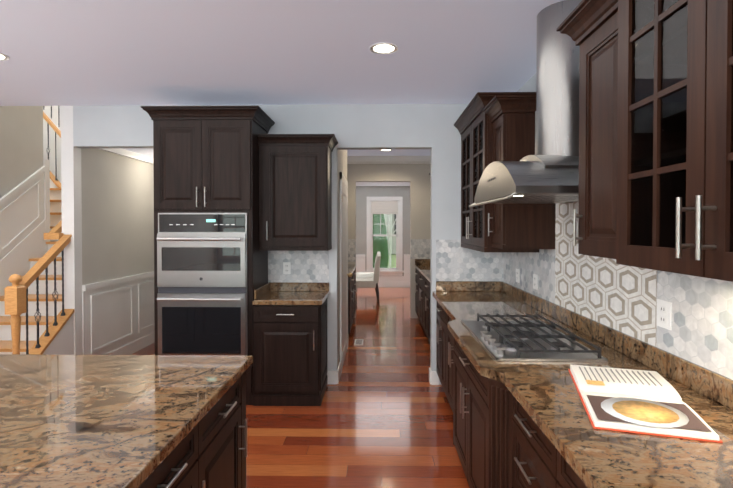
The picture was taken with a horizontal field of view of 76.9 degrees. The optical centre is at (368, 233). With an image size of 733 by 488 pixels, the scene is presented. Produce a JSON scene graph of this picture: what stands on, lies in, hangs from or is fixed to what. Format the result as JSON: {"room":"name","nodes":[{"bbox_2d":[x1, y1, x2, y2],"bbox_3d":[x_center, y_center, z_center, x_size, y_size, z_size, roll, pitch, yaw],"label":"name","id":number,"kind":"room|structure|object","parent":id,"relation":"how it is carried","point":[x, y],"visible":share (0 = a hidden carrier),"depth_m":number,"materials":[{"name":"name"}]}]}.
{"room":"kitchen","nodes":[
{"label":"kitchen","id":0,"kind":"room"},
{"bbox_2d":[0,106,42,197],"bbox_3d":[-4.242,-1.245,0.821,0.120,5.550,9.960,0,1,1],"label":"wall","id":1,"kind":"structure","parent":0,"point":[21,143],"depth_m":5.42,"materials":[{"name":"beige paint"}]},
{"bbox_2d":[0,166,45,295],"bbox_3d":[-4.098,0.323,4.480,0.030,2.314,2.680,0,1,1],"label":"wainscoting","id":2,"kind":"structure","parent":1,"relation":"attached to","point":[22,225],"depth_m":5.44,"materials":[{"name":"white wood"}]},
{"bbox_2d":[43,106,60,182],"bbox_3d":[-4.699,-1.347,8.190,3.450,5.550,0.120,0,1,1],"label":"wall","id":3,"kind":"structure","parent":0,"point":[47,112],"depth_m":8.14,"materials":[{"name":"white paint"}]},
{"bbox_2d":[81,148,153,284],"bbox_3d":[-2.945,-1.322,6.387,0.124,5.550,3.420,0,1,1],"label":"wall","id":4,"kind":"structure","parent":0,"point":[117,216],"depth_m":5.30,"materials":[{"name":"beige paint"}]},
{"bbox_2d":[82,148,154,354],"bbox_3d":[-2.860,0.229,6.307,0.050,2.450,3.220,0,1,1],"label":"wainscoting","id":5,"kind":"structure","parent":4,"relation":"attached to","point":[118,316],"depth_m":5.36,"materials":[{"name":"white wood"}]},
{"bbox_2d":[121,148,152,157],"bbox_3d":[-2.432,-1.141,6.279,0.906,0.290,3.220,0,1,1],"label":"ceiling","id":6,"kind":"structure","parent":0,"point":[147,152],"depth_m":5.50,"materials":[{"name":"white paint"}]},
{"bbox_2d":[61,104,501,383],"bbox_3d":[-0.861,0.108,4.597,4.360,2.740,0.120,0,1,1],"label":"wall","id":7,"kind":"structure","parent":0,"point":[446,183],"depth_m":4.52,"materials":[{"name":"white paint"}]},
{"bbox_2d":[257,134,337,250],"bbox_3d":[-0.647,-0.368,4.317,0.690,1.040,0.412,0,1,1],"label":"upper cabinet","id":8,"kind":"object","parent":7,"relation":"attached to","point":[295,192],"visible":1,"depth_m":4.16,"materials":[{"name":"brown wood"}]},
{"bbox_2d":[436,281,499,292],"bbox_3d":[0.975,0.514,4.494,0.638,0.099,0.020,0,1,1],"label":"backsplash","id":9,"kind":"structure","parent":7,"relation":"attached to","point":[441,286],"depth_m":4.48,"materials":[{"name":"brown stone"}]},
{"bbox_2d":[0,0,563,155],"bbox_3d":[-1.362,-1.255,1.862,5.600,0.060,12.150,0,1,1],"label":"ceiling","id":10,"kind":"structure","parent":0,"point":[168,52],"depth_m":3.15,"materials":[{"name":"white paint"}]},
{"bbox_2d":[0,53,9,60],"bbox_3d":[-2.617,-1.240,3.211,0.188,0.006,0.188,0,1,-8],"label":"recessed light","id":11,"kind":"object","parent":10,"relation":"in","point":[3,57],"depth_m":3.25,"materials":[{"name":"white glass"}]},
{"bbox_2d":[370,42,397,53],"bbox_3d":[0.102,-1.238,3.090,0.188,0.006,0.188,0,1,-8],"label":"recessed light","id":12,"kind":"object","parent":10,"relation":"in","point":[383,48],"depth_m":3.09,"materials":[{"name":"white glass"}]},
{"bbox_2d":[131,287,469,487],"bbox_3d":[-1.823,1.517,3.964,9.600,0.060,16.500,0,1,1],"label":"floor","id":13,"kind":"structure","parent":0,"point":[381,416],"depth_m":3.61,"materials":[{"name":"brown wood"}]},
{"bbox_2d":[0,106,73,354],"bbox_3d":[-4.542,-0.740,5.843,3.292,4.400,4.578,0,1,1],"label":"stairs","id":14,"kind":"structure","parent":13,"relation":"on","point":[36,317],"depth_m":4.54,"materials":[{"name":"brown wood"}]},
{"bbox_2d":[140,430,195,487],"bbox_3d":[-1.793,1.084,1.401,2.375,0.876,0.629,0,1,1],"label":"base cabinet","id":15,"kind":"object","parent":13,"relation":"on","point":[179,471],"depth_m":1.48,"materials":[{"name":"brown wood"}]},
{"bbox_2d":[141,106,274,404],"bbox_3d":[-1.425,0.200,4.210,1.001,2.566,0.670,0,1,1],"label":"tall cabinet","id":16,"kind":"object","parent":13,"relation":"on","point":[210,267],"visible":0.77,"depth_m":3.96,"materials":[{"name":"brown wood"}]},
{"bbox_2d":[196,374,246,487],"bbox_3d":[-1.782,1.077,1.931,2.377,0.876,0.662,0,1,1],"label":"base cabinet","id":17,"kind":"object","parent":13,"relation":"on","point":[221,440],"depth_m":1.92,"materials":[{"name":"brown wood"}]},
{"bbox_2d":[0,354,251,487],"bbox_3d":[-1.806,0.630,1.141,2.440,0.040,2.280,0,1,1],"label":"countertop","id":18,"kind":"structure","parent":17,"relation":"on","point":[67,421],"depth_m":1.57,"materials":[{"name":"brown stone"}]},
{"bbox_2d":[252,282,328,405],"bbox_3d":[-0.693,0.983,4.235,0.601,1.000,0.614,0,1,1],"label":"base cabinet","id":19,"kind":"object","parent":13,"relation":"on","point":[289,343],"visible":1,"depth_m":3.97,"materials":[{"name":"brown wood"}]},
{"bbox_2d":[348,272,355,333],"bbox_3d":[-0.567,1.013,6.596,0.647,0.876,0.903,0,1,1],"label":"base cabinet","id":20,"kind":"object","parent":13,"relation":"on","point":[352,287],"depth_m":6.57,"materials":[{"name":"brown wood"}]},
{"bbox_2d":[348,264,355,273],"bbox_3d":[-0.554,0.549,6.978,0.657,0.040,1.680,0,1,1],"label":"countertop","id":21,"kind":"structure","parent":20,"relation":"on","point":[351,267],"depth_m":7.20,"materials":[{"name":"brown stone"}]},
{"bbox_2d":[354,339,363,344],"bbox_3d":[-0.131,1.453,6.182,0.120,0.006,0.300,0,1,1],"label":"floor vent","id":22,"kind":"object","parent":13,"relation":"in","point":[358,341],"visible":1,"depth_m":6.18,"materials":[{"name":"beige metal"}]},
{"bbox_2d":[356,252,379,293],"bbox_3d":[-0.029,0.908,10.424,0.585,0.980,0.500,0,1,1],"label":"dining chair","id":23,"kind":"object","parent":13,"relation":"on","point":[365,273],"visible":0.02,"depth_m":10.40,"materials":[{"name":"wood"}]},
{"bbox_2d":[356,255,380,305],"bbox_3d":[-0.051,0.924,9.224,0.585,0.980,0.500,0,1,1],"label":"dining chair","id":24,"kind":"object","parent":13,"relation":"on","point":[367,282],"visible":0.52,"depth_m":8.97,"materials":[{"name":"fabric"}]},
{"bbox_2d":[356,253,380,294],"bbox_3d":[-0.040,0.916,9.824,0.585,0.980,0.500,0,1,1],"label":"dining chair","id":25,"kind":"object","parent":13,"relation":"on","point":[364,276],"visible":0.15,"depth_m":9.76,"materials":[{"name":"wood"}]},
{"bbox_2d":[415,267,418,317],"bbox_3d":[1.095,1.002,7.372,0.627,0.875,0.843,0,1,1],"label":"base cabinet","id":26,"kind":"object","parent":13,"relation":"on","point":[416,268],"depth_m":7.39,"materials":[{"name":"brown wood"}]},
{"bbox_2d":[419,271,422,326],"bbox_3d":[1.081,1.012,6.616,0.627,0.875,0.901,0,1,1],"label":"base cabinet","id":27,"kind":"object","parent":13,"relation":"on","point":[422,288],"depth_m":6.75,"materials":[{"name":"brown wood"}]},
{"bbox_2d":[423,275,429,341],"bbox_3d":[1.066,1.023,5.831,0.627,0.875,0.901,0,1,1],"label":"base cabinet","id":28,"kind":"object","parent":13,"relation":"on","point":[426,282],"depth_m":6.04,"materials":[{"name":"brown wood"}]},
{"bbox_2d":[415,263,429,278],"bbox_3d":[1.068,0.560,6.217,0.637,0.040,3.140,0,1,1],"label":"countertop","id":29,"kind":"structure","parent":28,"relation":"on","point":[425,267],"depth_m":7.01,"materials":[{"name":"brown stone"}]},
{"bbox_2d":[436,317,451,408],"bbox_3d":[0.936,1.051,3.750,0.727,0.875,1.524,0,1,1],"label":"base cabinet","id":30,"kind":"object","parent":13,"relation":"on","point":[443,338],"depth_m":3.99,"materials":[{"name":"brown wood"}]},
{"bbox_2d":[452,337,483,487],"bbox_3d":[0.914,1.068,2.561,0.727,0.875,1.024,0,1,1],"label":"base cabinet","id":31,"kind":"object","parent":13,"relation":"on","point":[466,383],"depth_m":2.58,"materials":[{"name":"brown wood"}]},
{"bbox_2d":[480,385,555,487],"bbox_3d":[0.877,1.095,0.595,0.727,0.875,3.078,0,1,1],"label":"base cabinet","id":32,"kind":"object","parent":13,"relation":"on","point":[505,461],"depth_m":2.01,"materials":[{"name":"brown wood"}]},
{"bbox_2d":[432,291,732,487],"bbox_3d":[0.880,0.621,1.778,0.766,0.040,5.457,0,1,1],"label":"countertop","id":33,"kind":"structure","parent":32,"relation":"on","point":[543,401],"depth_m":1.54,"materials":[{"name":"brown stone"}]},
{"bbox_2d":[461,313,607,361],"bbox_3d":[0.863,0.561,2.608,0.514,0.056,0.915,0,1,1],"label":"cooktop","id":34,"kind":"object","parent":33,"relation":"in","point":[524,339],"visible":1,"depth_m":2.43,"materials":[{"name":"silver metal"}]},
{"bbox_2d":[568,365,722,442],"bbox_3d":[0.950,0.586,1.679,0.342,0.032,0.612,0,1,17],"label":"cookbook","id":35,"kind":"object","parent":33,"relation":"on","point":[635,401],"visible":1,"depth_m":1.57,"materials":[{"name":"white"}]},
{"bbox_2d":[338,150,346,364],"bbox_3d":[-0.356,0.097,5.382,0.120,2.740,1.470,0,1,1],"label":"wall","id":36,"kind":"structure","parent":0,"point":[342,161],"depth_m":4.85,"materials":[{"name":"beige paint"}]},
{"bbox_2d":[330,156,349,383],"bbox_3d":[-0.295,0.098,5.314,0.056,2.740,1.605,0,1,1],"label":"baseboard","id":37,"kind":"structure","parent":36,"relation":"attached to","point":[334,375],"depth_m":4.55,"materials":[{"name":"white wood"}]},
{"bbox_2d":[340,172,352,373],"bbox_3d":[-0.251,0.407,5.380,0.087,2.120,1.060,0,1,1],"label":"door frame","id":38,"kind":"structure","parent":36,"relation":"attached to","point":[344,274],"depth_m":5.25,"materials":[{"name":"white wood"}]},
{"bbox_2d":[356,186,409,275],"bbox_3d":[0.568,-1.399,11.941,4.880,5.550,0.120,0,1,1],"label":"wall","id":39,"kind":"structure","parent":0,"point":[362,193],"depth_m":11.90,"materials":[{"name":"beige paint"}]},
{"bbox_2d":[356,182,409,286],"bbox_3d":[0.566,0.008,11.875,4.640,2.740,0.050,0,1,1],"label":"wall trim","id":40,"kind":"structure","parent":39,"relation":"attached to","point":[384,281],"depth_m":11.89,"materials":[{"name":"white wood"}]},
{"bbox_2d":[347,164,430,317],"bbox_3d":[0.216,0.063,7.867,2.410,2.740,0.120,0,1,1],"label":"wall","id":41,"kind":"structure","parent":0,"point":[420,204],"depth_m":7.79,"materials":[{"name":"beige paint"}]},
{"bbox_2d":[350,156,430,163],"bbox_3d":[0.274,-1.241,7.768,2.290,0.130,0.040,0,1,1],"label":"crown molding","id":42,"kind":"structure","parent":41,"relation":"attached to","point":[353,159],"depth_m":7.75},
{"bbox_2d":[415,259,429,262],"bbox_3d":[1.097,0.474,7.776,0.637,0.089,0.020,0,1,1],"label":"backsplash","id":43,"kind":"structure","parent":41,"relation":"attached to","point":[416,260],"depth_m":7.77,"materials":[{"name":"brown stone"}]},
{"bbox_2d":[508,74,729,378],"bbox_3d":[1.297,-1.236,0.167,0.120,5.550,8.860,0,1,1],"label":"wall","id":44,"kind":"structure","parent":0,"point":[529,85],"depth_m":3.69,"materials":[{"name":"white paint"}]},
{"bbox_2d":[268,201,732,379],"bbox_3d":[0.164,0.114,3.432,2.348,0.840,8.750,0,1,1],"label":"tile backsplash","id":45,"kind":"structure","parent":44,"relation":"attached to","point":[609,292],"depth_m":2.56,"materials":[{"name":"grey tile"}]},
{"bbox_2d":[283,262,290,273],"bbox_3d":[-0.802,0.339,4.526,0.072,0.116,0.009,0,1,1],"label":"electrical outlet plate","id":46,"kind":"object","parent":45,"relation":"attached to","point":[286,265],"depth_m":4.52,"materials":[{"name":"white plastic"}]},
{"bbox_2d":[516,269,519,282],"bbox_3d":[1.297,0.366,4.019,0.008,0.116,0.094,0,1,1],"label":"electrical outlet plate","id":47,"kind":"object","parent":45,"relation":"attached to","point":[517,270],"depth_m":3.99,"materials":[{"name":"white plastic"}]},
{"bbox_2d":[533,274,537,289],"bbox_3d":[1.288,0.372,3.569,0.008,0.116,0.094,0,1,1],"label":"electrical outlet plate","id":48,"kind":"object","parent":45,"relation":"attached to","point":[535,277],"depth_m":3.55,"materials":[{"name":"white plastic"}]},
{"bbox_2d":[656,299,671,329],"bbox_3d":[1.258,0.344,1.969,0.008,0.116,0.094,0,1,1],"label":"electrical outlet plate","id":49,"kind":"object","parent":45,"relation":"attached to","point":[664,315],"depth_m":1.96,"materials":[{"name":"white plastic"}]},
{"bbox_2d":[490,96,555,247],"bbox_3d":[1.112,-0.430,3.337,0.362,1.010,0.310,0,1,1],"label":"upper cabinet","id":50,"kind":"object","parent":44,"relation":"attached to","point":[491,127],"depth_m":3.19,"materials":[{"name":"brown wood"}]},
{"bbox_2d":[469,0,581,206],"bbox_3d":[0.971,-0.700,2.591,0.632,1.065,0.910,0,1,1],"label":"range hood","id":51,"kind":"object","parent":44,"relation":"attached to","point":[548,172],"visible":0.73,"depth_m":2.44,"materials":[{"name":"silver metal"}]},
{"bbox_2d":[500,281,732,412],"bbox_3d":[1.253,0.552,1.770,0.020,0.099,5.457,0,1,1],"label":"backsplash","id":52,"kind":"structure","parent":44,"relation":"attached to","point":[714,385],"depth_m":2.10,"materials":[{"name":"brown stone"}]},
{"bbox_2d":[573,0,732,267],"bbox_3d":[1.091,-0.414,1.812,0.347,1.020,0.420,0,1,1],"label":"upper cabinet","id":53,"kind":"object","parent":44,"relation":"attached to","point":[655,134],"depth_m":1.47,"materials":[{"name":"brown wood"}]},
{"label":"outside","id":54,"kind":"structure","parent":0,"visible":0},
{"bbox_2d":[388,254,395,267],"bbox_3d":[0.579,1.320,36.025,60.000,0.050,47.700,0,1,1],"label":"lawn","id":55,"kind":"structure","parent":54,"point":[393,262],"depth_m":24.16,"materials":[{"name":"green plant"}]},
{"bbox_2d":[373,214,395,267],"bbox_3d":[-0.749,-0.681,16.130,4.691,4.401,3.228,0,1,1],"label":"tree","id":56,"kind":"object","parent":55,"relation":"on","point":[381,239],"depth_m":14.62,"materials":[{"name":"green plant"}]},
{"bbox_2d":[385,214,395,253],"bbox_3d":[-0.443,-2.338,34.793,26.000,7.200,10.100,0,1,1],"label":"house","id":57,"kind":"structure","parent":55,"relation":"on","point":[393,238],"depth_m":29.84,"materials":[{"name":"grey"}]},
{"bbox_3d":[0.410,1.166,11.979,0.745,0.420,0.120,0,1,1],"label":"wall","id":58,"kind":"structure","parent":0,"visible":0},
{"bbox_2d":[365,197,403,275],"bbox_3d":[0.409,0.067,11.924,0.985,2.040,0.160,0,1,1],"label":"dining room window","id":59,"kind":"structure","parent":58,"relation":"in","point":[384,205],"depth_m":11.90,"materials":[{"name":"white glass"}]}
]}

